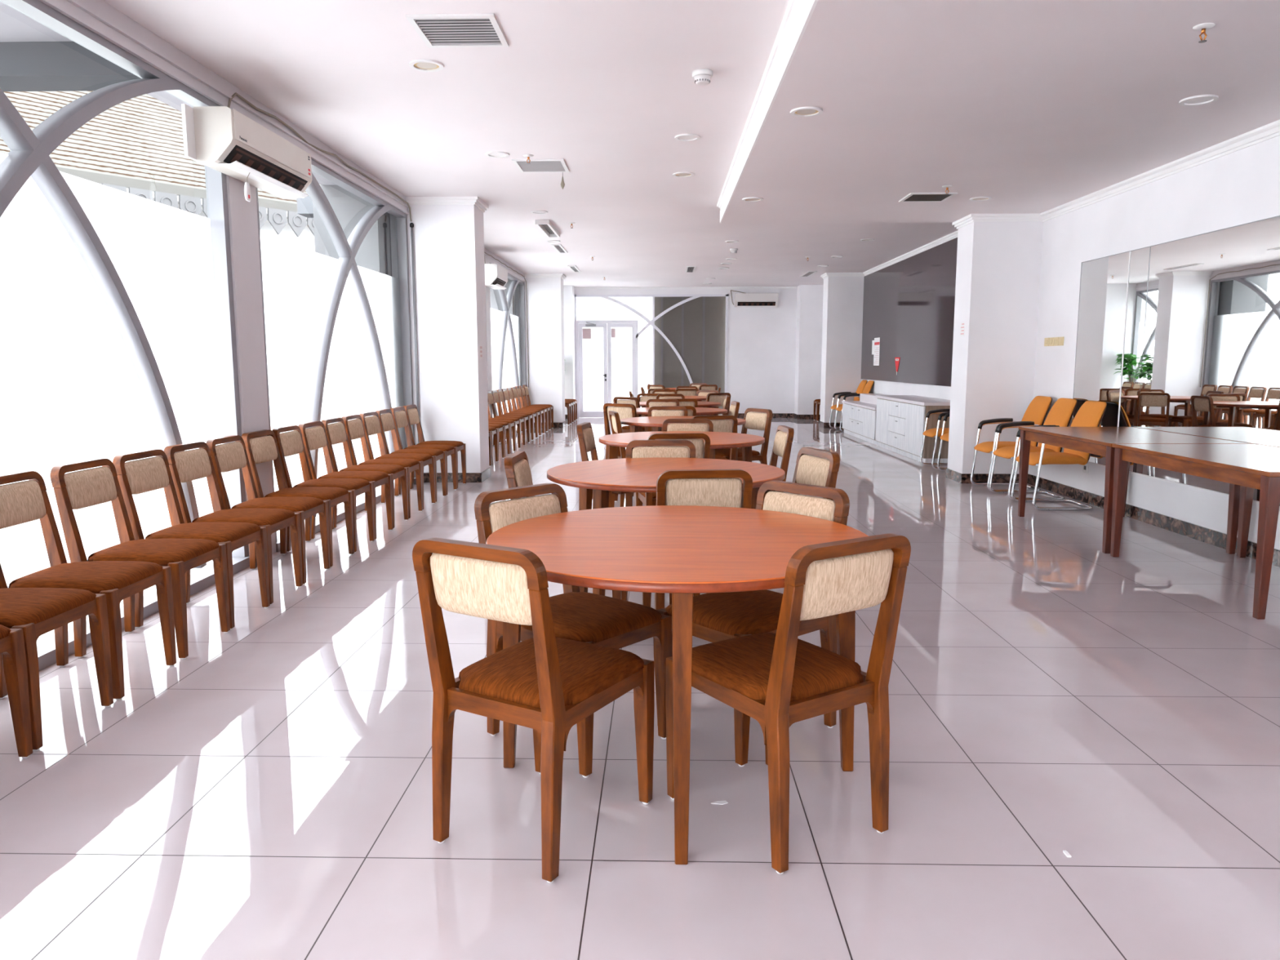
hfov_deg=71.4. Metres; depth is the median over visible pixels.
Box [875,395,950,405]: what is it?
countertop
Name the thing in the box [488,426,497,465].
wooden chair
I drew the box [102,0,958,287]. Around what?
ceiling
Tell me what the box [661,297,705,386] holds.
trim
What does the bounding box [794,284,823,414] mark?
wall
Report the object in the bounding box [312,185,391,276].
wall pier
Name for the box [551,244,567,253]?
ceiling vent
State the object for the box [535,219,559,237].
ceiling vent
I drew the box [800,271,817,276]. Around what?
ceiling vent
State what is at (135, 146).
building roof
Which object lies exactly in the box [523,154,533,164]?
sprinkler
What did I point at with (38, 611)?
wooden chair
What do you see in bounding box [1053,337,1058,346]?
switch plate
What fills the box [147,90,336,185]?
roof overhang
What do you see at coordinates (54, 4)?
trim
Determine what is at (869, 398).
shelf
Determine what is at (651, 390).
wooden chair
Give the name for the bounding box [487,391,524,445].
wooden chair
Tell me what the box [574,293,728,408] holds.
window
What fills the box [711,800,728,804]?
paper scrap
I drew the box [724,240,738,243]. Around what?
recessed light
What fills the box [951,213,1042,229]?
trim
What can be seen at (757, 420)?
wooden chair
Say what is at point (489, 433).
wooden chair
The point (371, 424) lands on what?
wooden chair
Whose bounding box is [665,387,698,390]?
round table
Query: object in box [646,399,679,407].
wooden chair
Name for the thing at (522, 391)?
wooden chair
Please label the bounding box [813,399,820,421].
wooden chair
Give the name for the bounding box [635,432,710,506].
wooden chair
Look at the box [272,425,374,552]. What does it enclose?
wooden chair
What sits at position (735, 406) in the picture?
wooden chair
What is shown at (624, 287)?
trim
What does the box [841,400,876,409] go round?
countertop
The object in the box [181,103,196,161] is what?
plate
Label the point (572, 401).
wooden chair
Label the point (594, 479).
round table
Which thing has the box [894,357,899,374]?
pennant
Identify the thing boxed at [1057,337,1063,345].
switch plate
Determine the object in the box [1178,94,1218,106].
recessed light
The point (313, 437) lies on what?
wooden chair
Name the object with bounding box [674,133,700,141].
recessed light
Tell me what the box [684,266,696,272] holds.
ceiling vent
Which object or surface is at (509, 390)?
wooden chair
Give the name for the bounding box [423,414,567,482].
baseboard
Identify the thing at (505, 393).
wooden chair
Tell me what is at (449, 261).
column
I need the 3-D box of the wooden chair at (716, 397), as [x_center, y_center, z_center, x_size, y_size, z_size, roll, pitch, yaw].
[1.020,-0.863,13.132,0.424,0.855,0.550,-4,9,-28]
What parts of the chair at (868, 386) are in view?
tube frame, seat, armrest, tube frame, armrest, backrest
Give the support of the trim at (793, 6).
attached to the ceiling at (1029, 106)
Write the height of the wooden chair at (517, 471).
0.855 m
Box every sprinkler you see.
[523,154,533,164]
[942,185,952,194]
[1192,22,1215,43]
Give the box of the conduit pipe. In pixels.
[409,222,419,443]
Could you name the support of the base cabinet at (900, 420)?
on the floor
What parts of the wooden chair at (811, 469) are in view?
leg, backrest, crest rail, leg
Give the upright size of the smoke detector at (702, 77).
0.066 m
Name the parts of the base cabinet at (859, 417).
cabinet door, drawer, drawer, drawer, cabinet door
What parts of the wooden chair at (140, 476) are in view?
leg, crest rail, backrest, leg, seat, leg, rail, leg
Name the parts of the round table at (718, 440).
leg, leg, leg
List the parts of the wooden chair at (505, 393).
leg, backrest, leg, seat, leg, leg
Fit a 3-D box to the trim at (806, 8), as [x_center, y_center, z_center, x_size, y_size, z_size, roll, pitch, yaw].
[0.815,-2.487,6.764,0.015,0.130,6.100,0,8,1]
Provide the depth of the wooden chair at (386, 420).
8.46 m
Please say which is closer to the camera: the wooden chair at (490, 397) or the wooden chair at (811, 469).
the wooden chair at (811, 469)
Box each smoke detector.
[692,68,712,85]
[729,248,737,253]
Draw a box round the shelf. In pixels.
[859,393,886,404]
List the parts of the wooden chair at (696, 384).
crest rail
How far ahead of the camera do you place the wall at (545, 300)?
17.55 m
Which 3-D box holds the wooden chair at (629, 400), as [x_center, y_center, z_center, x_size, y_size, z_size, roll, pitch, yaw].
[-0.024,-0.664,11.643,0.424,0.855,0.550,6,10,38]
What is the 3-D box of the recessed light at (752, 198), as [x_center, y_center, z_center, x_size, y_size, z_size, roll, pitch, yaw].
[1.056,-2.624,8.325,0.196,0.010,0.196,0,8,1]
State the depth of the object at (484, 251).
17.41 m
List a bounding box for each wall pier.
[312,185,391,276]
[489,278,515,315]
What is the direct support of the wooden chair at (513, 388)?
on the floor
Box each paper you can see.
[871,340,874,354]
[873,337,879,365]
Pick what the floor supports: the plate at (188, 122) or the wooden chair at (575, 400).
the wooden chair at (575, 400)
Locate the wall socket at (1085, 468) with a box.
[1082,463,1088,473]
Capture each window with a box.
[0,0,249,671]
[255,158,416,551]
[489,262,526,435]
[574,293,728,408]
[576,297,653,407]
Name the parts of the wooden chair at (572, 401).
leg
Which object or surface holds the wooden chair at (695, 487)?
on the floor
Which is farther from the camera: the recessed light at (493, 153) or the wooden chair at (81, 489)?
the recessed light at (493, 153)
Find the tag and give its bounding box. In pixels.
[560,176,564,189]
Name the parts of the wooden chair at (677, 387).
crest rail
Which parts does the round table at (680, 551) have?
leg, leg, leg, leg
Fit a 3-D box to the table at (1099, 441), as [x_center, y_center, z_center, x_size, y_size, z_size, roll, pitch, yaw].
[3.626,0.030,6.752,0.926,0.757,1.550,0,8,1]
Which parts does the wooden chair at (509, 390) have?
leg, backrest, leg, seat, leg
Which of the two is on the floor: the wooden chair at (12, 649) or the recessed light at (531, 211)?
the wooden chair at (12, 649)
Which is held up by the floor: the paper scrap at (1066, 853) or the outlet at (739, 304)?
the paper scrap at (1066, 853)
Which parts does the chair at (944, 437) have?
seat, armrest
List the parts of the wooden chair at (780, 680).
leg, rail, leg, seat, leg, rail, backrest, crest rail, rail, leg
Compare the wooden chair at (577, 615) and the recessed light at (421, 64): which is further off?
the recessed light at (421, 64)
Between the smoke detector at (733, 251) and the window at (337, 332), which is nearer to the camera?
the window at (337, 332)
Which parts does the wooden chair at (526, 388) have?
backrest, leg, seat, leg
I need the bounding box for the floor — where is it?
[0,417,1279,959]
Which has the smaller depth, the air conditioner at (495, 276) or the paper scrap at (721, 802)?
the paper scrap at (721, 802)
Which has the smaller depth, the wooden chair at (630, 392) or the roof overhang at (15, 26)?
the roof overhang at (15, 26)
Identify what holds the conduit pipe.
attached to the column at (449, 261)
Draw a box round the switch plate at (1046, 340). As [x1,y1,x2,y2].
[1044,337,1048,346]
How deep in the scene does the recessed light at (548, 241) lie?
12.70 m
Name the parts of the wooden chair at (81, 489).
leg, crest rail, backrest, leg, seat, leg, rail, leg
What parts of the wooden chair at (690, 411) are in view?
backrest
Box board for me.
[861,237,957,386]
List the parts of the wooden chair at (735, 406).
backrest, crest rail, leg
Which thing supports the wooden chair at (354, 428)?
on the floor
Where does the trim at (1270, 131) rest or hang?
attached to the wall at (1242, 186)
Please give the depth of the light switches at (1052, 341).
8.91 m
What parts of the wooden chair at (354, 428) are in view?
leg, crest rail, backrest, leg, seat, leg, rail, leg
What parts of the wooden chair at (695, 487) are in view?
leg, leg, backrest, crest rail, leg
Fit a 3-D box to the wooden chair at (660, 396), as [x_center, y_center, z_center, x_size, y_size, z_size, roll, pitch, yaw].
[0.468,-0.746,12.251,0.424,0.855,0.550,-1,8,-10]
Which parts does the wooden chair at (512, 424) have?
seat, leg, leg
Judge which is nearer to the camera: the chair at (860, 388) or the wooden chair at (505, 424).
the wooden chair at (505, 424)
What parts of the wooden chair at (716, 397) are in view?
crest rail, backrest, leg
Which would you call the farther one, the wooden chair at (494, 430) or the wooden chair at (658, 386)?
the wooden chair at (658, 386)
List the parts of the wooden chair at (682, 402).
crest rail, backrest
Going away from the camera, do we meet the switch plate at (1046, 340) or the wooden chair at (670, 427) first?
the wooden chair at (670, 427)
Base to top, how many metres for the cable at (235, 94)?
0.234 m
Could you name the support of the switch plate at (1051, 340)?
attached to the light switches at (1052, 341)
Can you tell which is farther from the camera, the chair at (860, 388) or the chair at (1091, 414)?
the chair at (860, 388)
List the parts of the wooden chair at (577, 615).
leg, rail, crest rail, backrest, leg, leg, seat, rail, leg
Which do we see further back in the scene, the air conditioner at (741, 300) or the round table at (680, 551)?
the air conditioner at (741, 300)
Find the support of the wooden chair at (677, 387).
on the floor
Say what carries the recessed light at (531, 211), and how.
in the ceiling at (605, 88)
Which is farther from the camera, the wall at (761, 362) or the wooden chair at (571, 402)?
the wall at (761, 362)
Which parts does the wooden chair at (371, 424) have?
leg, crest rail, backrest, leg, seat, leg, rail, leg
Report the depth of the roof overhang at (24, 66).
4.94 m
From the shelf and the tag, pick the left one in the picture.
the tag
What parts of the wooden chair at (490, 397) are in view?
backrest, leg, seat, leg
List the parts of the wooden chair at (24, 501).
leg, backrest, crest rail, leg, seat, leg, rail, leg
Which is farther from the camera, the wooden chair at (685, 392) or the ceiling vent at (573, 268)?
the ceiling vent at (573, 268)
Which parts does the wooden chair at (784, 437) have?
leg, backrest, leg, crest rail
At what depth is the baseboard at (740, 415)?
20.80 m
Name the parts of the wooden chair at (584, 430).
leg, crest rail, backrest, leg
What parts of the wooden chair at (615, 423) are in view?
crest rail, leg, backrest, leg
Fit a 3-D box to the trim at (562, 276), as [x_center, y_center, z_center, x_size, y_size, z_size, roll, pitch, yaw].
[-1.868,-4.023,17.622,0.750,0.075,0.600,0,8,1]
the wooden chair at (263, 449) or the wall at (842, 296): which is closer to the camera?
the wooden chair at (263, 449)
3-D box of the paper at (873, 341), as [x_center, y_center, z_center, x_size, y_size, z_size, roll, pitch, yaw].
[4.304,-2.433,16.326,0.002,0.260,0.400,0,8,1]
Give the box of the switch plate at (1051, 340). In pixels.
[1048,337,1053,346]
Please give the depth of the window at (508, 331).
16.01 m
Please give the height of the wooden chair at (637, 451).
0.855 m
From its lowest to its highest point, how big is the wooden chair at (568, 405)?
0.855 m
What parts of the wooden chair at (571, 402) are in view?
leg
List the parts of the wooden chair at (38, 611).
leg, seat, rail, leg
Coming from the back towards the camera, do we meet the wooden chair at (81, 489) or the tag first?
the tag
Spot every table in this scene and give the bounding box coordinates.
[485,505,868,864]
[546,457,785,595]
[599,431,764,507]
[620,416,746,496]
[635,407,727,431]
[639,400,720,431]
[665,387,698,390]
[674,395,706,401]
[1017,426,1250,554]
[1110,444,1279,619]
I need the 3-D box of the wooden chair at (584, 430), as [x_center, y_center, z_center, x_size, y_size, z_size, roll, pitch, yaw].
[-0.155,0.017,6.508,0.550,0.855,0.424,1,8,7]
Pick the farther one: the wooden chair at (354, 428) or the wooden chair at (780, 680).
the wooden chair at (354, 428)
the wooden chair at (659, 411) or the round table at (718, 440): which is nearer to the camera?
the round table at (718, 440)
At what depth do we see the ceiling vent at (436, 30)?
4.61 m
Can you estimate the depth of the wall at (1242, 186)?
7.34 m
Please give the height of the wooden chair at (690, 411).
0.855 m
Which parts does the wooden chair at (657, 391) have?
backrest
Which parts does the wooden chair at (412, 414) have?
crest rail, leg, backrest, leg, seat, leg, rail, leg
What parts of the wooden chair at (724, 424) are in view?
backrest, crest rail, seat, leg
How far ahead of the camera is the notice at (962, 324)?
9.55 m
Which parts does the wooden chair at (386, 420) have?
leg, crest rail, backrest, leg, seat, leg, rail, leg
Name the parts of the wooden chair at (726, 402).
backrest, leg, crest rail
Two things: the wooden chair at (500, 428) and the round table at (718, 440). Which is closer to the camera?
the round table at (718, 440)
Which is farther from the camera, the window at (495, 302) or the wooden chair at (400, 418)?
the window at (495, 302)
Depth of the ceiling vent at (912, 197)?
8.22 m
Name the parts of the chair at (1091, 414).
armrest, tube frame, seat, tube frame, backrest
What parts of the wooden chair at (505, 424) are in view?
seat, leg, leg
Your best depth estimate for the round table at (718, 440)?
6.25 m
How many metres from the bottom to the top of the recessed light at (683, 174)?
0.010 m
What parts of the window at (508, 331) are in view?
frosted pane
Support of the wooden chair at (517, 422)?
on the floor
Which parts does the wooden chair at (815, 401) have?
leg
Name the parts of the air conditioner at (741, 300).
panel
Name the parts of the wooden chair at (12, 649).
seat, rail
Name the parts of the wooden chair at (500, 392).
leg, backrest, leg, seat, leg, leg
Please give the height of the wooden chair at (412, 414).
0.855 m
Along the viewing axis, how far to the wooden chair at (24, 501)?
3.58 m
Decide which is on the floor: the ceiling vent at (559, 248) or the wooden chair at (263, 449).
the wooden chair at (263, 449)
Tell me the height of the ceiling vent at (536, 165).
0.012 m
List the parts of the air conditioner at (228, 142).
panel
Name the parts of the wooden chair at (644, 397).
crest rail, backrest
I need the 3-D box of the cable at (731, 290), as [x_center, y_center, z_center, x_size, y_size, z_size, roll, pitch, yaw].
[2.256,-4.195,20.454,0.360,0.341,0.030,0,8,1]
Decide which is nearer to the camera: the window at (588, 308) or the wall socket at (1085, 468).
the wall socket at (1085, 468)
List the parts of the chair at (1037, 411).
armrest, tube frame, seat, armrest, tube frame, backrest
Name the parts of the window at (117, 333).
frosted pane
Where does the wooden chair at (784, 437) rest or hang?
on the floor
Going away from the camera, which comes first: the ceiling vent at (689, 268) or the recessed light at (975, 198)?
the recessed light at (975, 198)
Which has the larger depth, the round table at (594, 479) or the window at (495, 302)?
the window at (495, 302)
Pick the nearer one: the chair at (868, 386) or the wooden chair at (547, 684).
the wooden chair at (547, 684)
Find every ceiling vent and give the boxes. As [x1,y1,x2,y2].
[405,13,508,48]
[511,159,569,173]
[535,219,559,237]
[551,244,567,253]
[568,265,580,271]
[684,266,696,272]
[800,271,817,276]
[898,192,957,202]
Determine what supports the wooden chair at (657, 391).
on the floor
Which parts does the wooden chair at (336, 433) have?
leg, crest rail, backrest, leg, seat, leg, rail, leg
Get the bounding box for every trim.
[41,0,525,279]
[405,195,488,213]
[524,273,566,279]
[573,286,797,289]
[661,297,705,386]
[716,0,802,209]
[720,0,817,223]
[820,272,864,279]
[862,230,958,275]
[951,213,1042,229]
[1040,119,1279,222]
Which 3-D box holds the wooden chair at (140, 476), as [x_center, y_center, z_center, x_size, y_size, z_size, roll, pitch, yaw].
[-2.260,0.284,4.514,0.550,0.855,0.424,0,8,2]
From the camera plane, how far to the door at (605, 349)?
20.74 m
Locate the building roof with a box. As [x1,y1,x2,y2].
[0,90,321,252]
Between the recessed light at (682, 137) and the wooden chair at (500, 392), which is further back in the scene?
the wooden chair at (500, 392)
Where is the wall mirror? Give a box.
[1071,215,1279,508]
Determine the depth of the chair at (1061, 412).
8.52 m
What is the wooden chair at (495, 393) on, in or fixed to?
on the floor
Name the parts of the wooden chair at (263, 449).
leg, crest rail, backrest, leg, seat, leg, rail, leg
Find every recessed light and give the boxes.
[408,58,444,71]
[484,151,509,157]
[530,210,547,213]
[546,240,559,242]
[672,171,693,177]
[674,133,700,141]
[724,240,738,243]
[742,196,763,201]
[790,106,822,117]
[831,255,843,257]
[860,238,874,240]
[969,196,991,201]
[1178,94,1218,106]
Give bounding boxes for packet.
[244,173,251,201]
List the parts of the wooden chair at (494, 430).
leg, seat, rail, leg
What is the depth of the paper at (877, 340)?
16.11 m
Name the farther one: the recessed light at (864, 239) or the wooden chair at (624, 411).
the recessed light at (864, 239)
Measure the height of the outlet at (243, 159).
0.094 m
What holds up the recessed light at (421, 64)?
in the ceiling at (605, 88)
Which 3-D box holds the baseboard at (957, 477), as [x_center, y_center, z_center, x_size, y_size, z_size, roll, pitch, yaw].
[3.878,-0.759,15.175,0.830,0.105,11.342,0,8,1]
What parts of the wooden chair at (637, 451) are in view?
leg, crest rail, backrest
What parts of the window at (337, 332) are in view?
frosted pane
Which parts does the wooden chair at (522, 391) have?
backrest, leg, seat, leg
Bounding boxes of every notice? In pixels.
[480,345,482,359]
[960,321,964,336]
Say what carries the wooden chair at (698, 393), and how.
on the floor
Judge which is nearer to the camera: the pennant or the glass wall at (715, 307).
the pennant
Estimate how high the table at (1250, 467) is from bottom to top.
0.757 m
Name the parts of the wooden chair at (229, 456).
leg, crest rail, backrest, leg, seat, leg, rail, leg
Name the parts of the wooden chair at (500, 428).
seat, leg, leg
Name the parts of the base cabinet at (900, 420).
cabinet door, drawer, drawer, drawer, cabinet door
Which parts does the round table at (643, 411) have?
leg, leg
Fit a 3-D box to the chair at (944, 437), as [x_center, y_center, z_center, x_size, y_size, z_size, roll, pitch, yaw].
[3.865,-0.546,10.351,0.634,0.949,0.526,0,8,1]
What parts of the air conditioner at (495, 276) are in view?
panel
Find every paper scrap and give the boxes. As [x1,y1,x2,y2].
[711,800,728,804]
[1062,849,1071,857]
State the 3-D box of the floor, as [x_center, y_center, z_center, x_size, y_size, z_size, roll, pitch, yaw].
[0.859,0.179,8.984,6.900,0.120,24.200,0,8,1]
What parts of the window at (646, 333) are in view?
frosted pane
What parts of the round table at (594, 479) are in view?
leg, leg, under frame, leg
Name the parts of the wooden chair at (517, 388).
backrest, leg, seat, leg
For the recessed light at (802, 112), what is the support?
in the ceiling at (1029, 106)
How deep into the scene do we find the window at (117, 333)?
4.36 m
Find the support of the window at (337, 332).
in the wall at (242, 213)
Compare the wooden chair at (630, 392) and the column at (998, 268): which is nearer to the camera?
the column at (998, 268)
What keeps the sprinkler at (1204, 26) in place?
attached to the ceiling at (1029, 106)
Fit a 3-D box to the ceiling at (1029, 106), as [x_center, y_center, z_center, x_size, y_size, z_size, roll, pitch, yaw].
[2.467,-2.519,6.721,3.290,0.200,6.100,0,8,1]
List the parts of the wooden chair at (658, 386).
backrest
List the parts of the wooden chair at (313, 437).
leg, crest rail, backrest, leg, seat, leg, rail, leg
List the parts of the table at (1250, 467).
leg, leg, leg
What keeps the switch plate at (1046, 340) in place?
attached to the light switches at (1052, 341)
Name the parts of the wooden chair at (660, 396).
backrest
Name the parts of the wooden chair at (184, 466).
leg, crest rail, backrest, leg, seat, leg, rail, leg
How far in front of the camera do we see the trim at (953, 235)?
13.74 m
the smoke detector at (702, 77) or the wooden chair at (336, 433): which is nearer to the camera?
the smoke detector at (702, 77)
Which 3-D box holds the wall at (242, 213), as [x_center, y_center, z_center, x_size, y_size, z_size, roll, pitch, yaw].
[-2.521,-1.372,8.807,0.145,3.010,24.100,0,8,1]
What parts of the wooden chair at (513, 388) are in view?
backrest, leg, seat, leg, leg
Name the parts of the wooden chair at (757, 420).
seat, leg, rail, backrest, crest rail, leg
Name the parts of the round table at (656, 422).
leg, leg, leg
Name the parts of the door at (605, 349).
frosted pane, frosted pane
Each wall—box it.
[39,0,524,555]
[515,277,564,422]
[563,285,575,414]
[574,288,796,413]
[654,297,725,415]
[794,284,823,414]
[820,276,863,422]
[862,135,1279,550]
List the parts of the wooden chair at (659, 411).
backrest, crest rail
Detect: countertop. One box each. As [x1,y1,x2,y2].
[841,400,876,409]
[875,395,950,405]
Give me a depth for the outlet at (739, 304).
20.33 m
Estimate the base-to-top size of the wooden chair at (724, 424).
0.855 m
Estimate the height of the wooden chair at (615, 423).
0.855 m
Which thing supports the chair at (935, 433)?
on the floor
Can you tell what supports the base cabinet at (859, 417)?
on the floor
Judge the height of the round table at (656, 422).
0.763 m
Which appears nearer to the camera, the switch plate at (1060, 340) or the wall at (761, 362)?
the switch plate at (1060, 340)
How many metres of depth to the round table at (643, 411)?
9.81 m
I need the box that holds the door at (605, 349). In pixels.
[576,320,638,417]
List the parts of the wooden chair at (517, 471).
leg, crest rail, backrest, leg, leg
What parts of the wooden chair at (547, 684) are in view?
leg, rail, crest rail, backrest, rail, leg, leg, seat, rail, leg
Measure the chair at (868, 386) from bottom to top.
0.949 m
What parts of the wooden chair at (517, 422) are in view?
leg, seat, leg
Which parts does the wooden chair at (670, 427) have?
backrest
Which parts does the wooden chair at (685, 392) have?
crest rail, backrest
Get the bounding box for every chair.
[0,471,176,700]
[0,587,113,751]
[0,624,32,759]
[49,457,230,659]
[112,448,270,630]
[164,441,302,605]
[205,435,330,585]
[241,429,354,568]
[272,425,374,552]
[297,421,393,540]
[321,417,408,528]
[342,414,422,519]
[360,411,435,509]
[376,408,446,502]
[390,406,457,495]
[403,404,466,488]
[412,537,654,882]
[474,483,671,777]
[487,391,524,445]
[488,404,520,448]
[488,419,515,453]
[488,421,510,457]
[488,423,504,461]
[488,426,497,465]
[488,430,491,466]
[491,390,529,444]
[496,389,533,441]
[502,388,537,439]
[504,451,626,600]
[506,387,540,436]
[510,386,544,435]
[515,386,547,432]
[519,385,550,431]
[523,384,553,429]
[564,399,577,419]
[564,400,573,422]
[564,400,575,422]
[564,401,571,425]
[577,422,598,461]
[603,403,638,459]
[608,410,626,506]
[613,396,644,432]
[625,440,700,600]
[628,391,633,397]
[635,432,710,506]
[636,393,662,408]
[640,386,644,393]
[642,469,752,609]
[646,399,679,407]
[647,384,665,391]
[647,388,669,393]
[648,406,688,431]
[652,389,676,394]
[656,394,684,399]
[656,480,849,766]
[661,398,697,431]
[661,405,696,416]
[662,418,713,431]
[665,533,911,874]
[674,388,697,395]
[675,386,697,391]
[689,382,706,387]
[690,415,737,460]
[696,390,719,415]
[698,384,717,408]
[705,392,730,415]
[706,447,839,593]
[715,408,772,464]
[722,395,729,448]
[724,400,739,448]
[742,425,794,492]
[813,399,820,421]
[817,400,820,421]
[829,379,867,428]
[834,380,874,431]
[920,408,950,469]
[937,413,950,471]
[970,395,1052,491]
[989,397,1077,500]
[1010,400,1106,510]
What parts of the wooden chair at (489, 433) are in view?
leg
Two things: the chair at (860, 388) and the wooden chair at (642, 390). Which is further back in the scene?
the chair at (860, 388)
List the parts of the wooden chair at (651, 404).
backrest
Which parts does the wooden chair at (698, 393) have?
backrest, crest rail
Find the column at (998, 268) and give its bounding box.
[947,221,1043,473]
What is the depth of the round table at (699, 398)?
13.53 m
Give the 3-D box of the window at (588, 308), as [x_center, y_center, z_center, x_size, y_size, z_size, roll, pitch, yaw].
[-1.792,-3.369,23.509,4.310,3.300,0.200,0,8,1]
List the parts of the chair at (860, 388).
tube frame, seat, armrest, backrest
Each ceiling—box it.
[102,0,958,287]
[721,0,1279,223]
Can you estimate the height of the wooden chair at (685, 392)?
0.855 m
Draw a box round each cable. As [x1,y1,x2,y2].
[227,92,412,222]
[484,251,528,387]
[730,289,744,305]
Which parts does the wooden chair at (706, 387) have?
crest rail, backrest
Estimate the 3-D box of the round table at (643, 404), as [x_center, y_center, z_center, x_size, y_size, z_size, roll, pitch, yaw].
[0.476,-0.641,11.810,1.184,0.763,1.184,5,9,36]
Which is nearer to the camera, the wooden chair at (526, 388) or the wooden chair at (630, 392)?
the wooden chair at (630, 392)
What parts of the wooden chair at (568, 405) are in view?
leg, leg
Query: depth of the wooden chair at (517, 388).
16.53 m
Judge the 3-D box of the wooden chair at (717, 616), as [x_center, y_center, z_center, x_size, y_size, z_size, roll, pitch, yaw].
[0.402,0.463,3.144,0.550,0.855,0.424,-6,10,-40]
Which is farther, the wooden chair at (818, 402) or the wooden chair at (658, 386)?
the wooden chair at (818, 402)
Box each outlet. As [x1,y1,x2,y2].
[222,144,307,191]
[492,277,506,286]
[737,302,775,306]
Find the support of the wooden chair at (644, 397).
on the floor
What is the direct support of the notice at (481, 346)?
attached to the column at (449, 261)
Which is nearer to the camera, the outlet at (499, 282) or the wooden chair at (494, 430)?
the wooden chair at (494, 430)
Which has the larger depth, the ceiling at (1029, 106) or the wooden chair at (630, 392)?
the wooden chair at (630, 392)
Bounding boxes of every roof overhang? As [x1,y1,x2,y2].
[0,1,73,41]
[0,41,313,217]
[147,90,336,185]
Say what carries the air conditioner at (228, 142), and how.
attached to the plate at (188, 122)
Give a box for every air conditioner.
[192,106,311,199]
[484,263,507,289]
[734,293,778,306]
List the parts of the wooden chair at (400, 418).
crest rail, leg, backrest, leg, seat, leg, rail, leg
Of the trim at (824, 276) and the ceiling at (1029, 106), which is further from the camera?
the trim at (824, 276)
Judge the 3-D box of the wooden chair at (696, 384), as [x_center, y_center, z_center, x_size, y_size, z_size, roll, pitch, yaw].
[1.130,-1.582,18.548,0.424,0.855,0.550,3,8,25]
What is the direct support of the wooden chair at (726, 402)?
on the floor
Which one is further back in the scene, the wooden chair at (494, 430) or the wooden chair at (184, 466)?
the wooden chair at (494, 430)
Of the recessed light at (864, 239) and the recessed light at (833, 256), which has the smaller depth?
the recessed light at (864, 239)
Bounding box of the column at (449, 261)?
[390,204,488,472]
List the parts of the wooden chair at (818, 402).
leg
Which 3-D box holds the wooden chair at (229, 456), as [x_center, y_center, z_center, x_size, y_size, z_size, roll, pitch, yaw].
[-2.239,0.168,5.389,0.550,0.855,0.424,0,8,1]
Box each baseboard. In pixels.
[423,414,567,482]
[737,413,794,417]
[793,413,1028,484]
[1027,473,1279,567]
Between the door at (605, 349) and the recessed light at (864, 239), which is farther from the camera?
the door at (605, 349)
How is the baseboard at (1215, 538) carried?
attached to the wall at (1242, 186)
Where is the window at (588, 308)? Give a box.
[576,297,653,407]
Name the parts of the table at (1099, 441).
leg, leg, leg, leg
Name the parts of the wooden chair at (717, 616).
leg, rail, seat, leg, leg, rail, backrest, crest rail, leg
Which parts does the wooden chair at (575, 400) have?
leg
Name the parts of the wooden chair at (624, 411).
leg, crest rail, backrest, leg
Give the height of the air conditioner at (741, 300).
0.304 m
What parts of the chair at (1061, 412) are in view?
armrest, tube frame, seat, armrest, tube frame, backrest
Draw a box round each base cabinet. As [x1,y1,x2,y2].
[841,393,886,444]
[875,395,950,462]
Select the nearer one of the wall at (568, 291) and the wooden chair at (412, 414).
the wooden chair at (412, 414)
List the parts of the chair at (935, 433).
seat, armrest, tube frame, armrest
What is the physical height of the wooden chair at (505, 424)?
0.855 m
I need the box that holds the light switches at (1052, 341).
[1044,337,1063,346]
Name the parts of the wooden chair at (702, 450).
leg, rail, seat, leg, rail, crest rail, backrest, leg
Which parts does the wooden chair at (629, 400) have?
rail, crest rail, backrest, seat, leg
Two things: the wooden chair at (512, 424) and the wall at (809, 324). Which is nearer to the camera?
the wooden chair at (512, 424)
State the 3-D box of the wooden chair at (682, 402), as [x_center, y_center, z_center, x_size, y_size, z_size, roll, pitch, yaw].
[0.488,-0.598,11.140,0.424,0.855,0.550,0,8,-3]
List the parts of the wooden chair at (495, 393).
backrest, leg, seat, leg, leg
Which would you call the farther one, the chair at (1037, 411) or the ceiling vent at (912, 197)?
the chair at (1037, 411)
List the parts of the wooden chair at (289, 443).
leg, crest rail, backrest, leg, seat, leg, rail, leg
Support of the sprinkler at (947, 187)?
attached to the ceiling at (1029, 106)
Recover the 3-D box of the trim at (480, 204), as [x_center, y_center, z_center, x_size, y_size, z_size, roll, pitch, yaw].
[-2.057,-2.954,9.565,0.750,0.075,0.600,0,8,1]

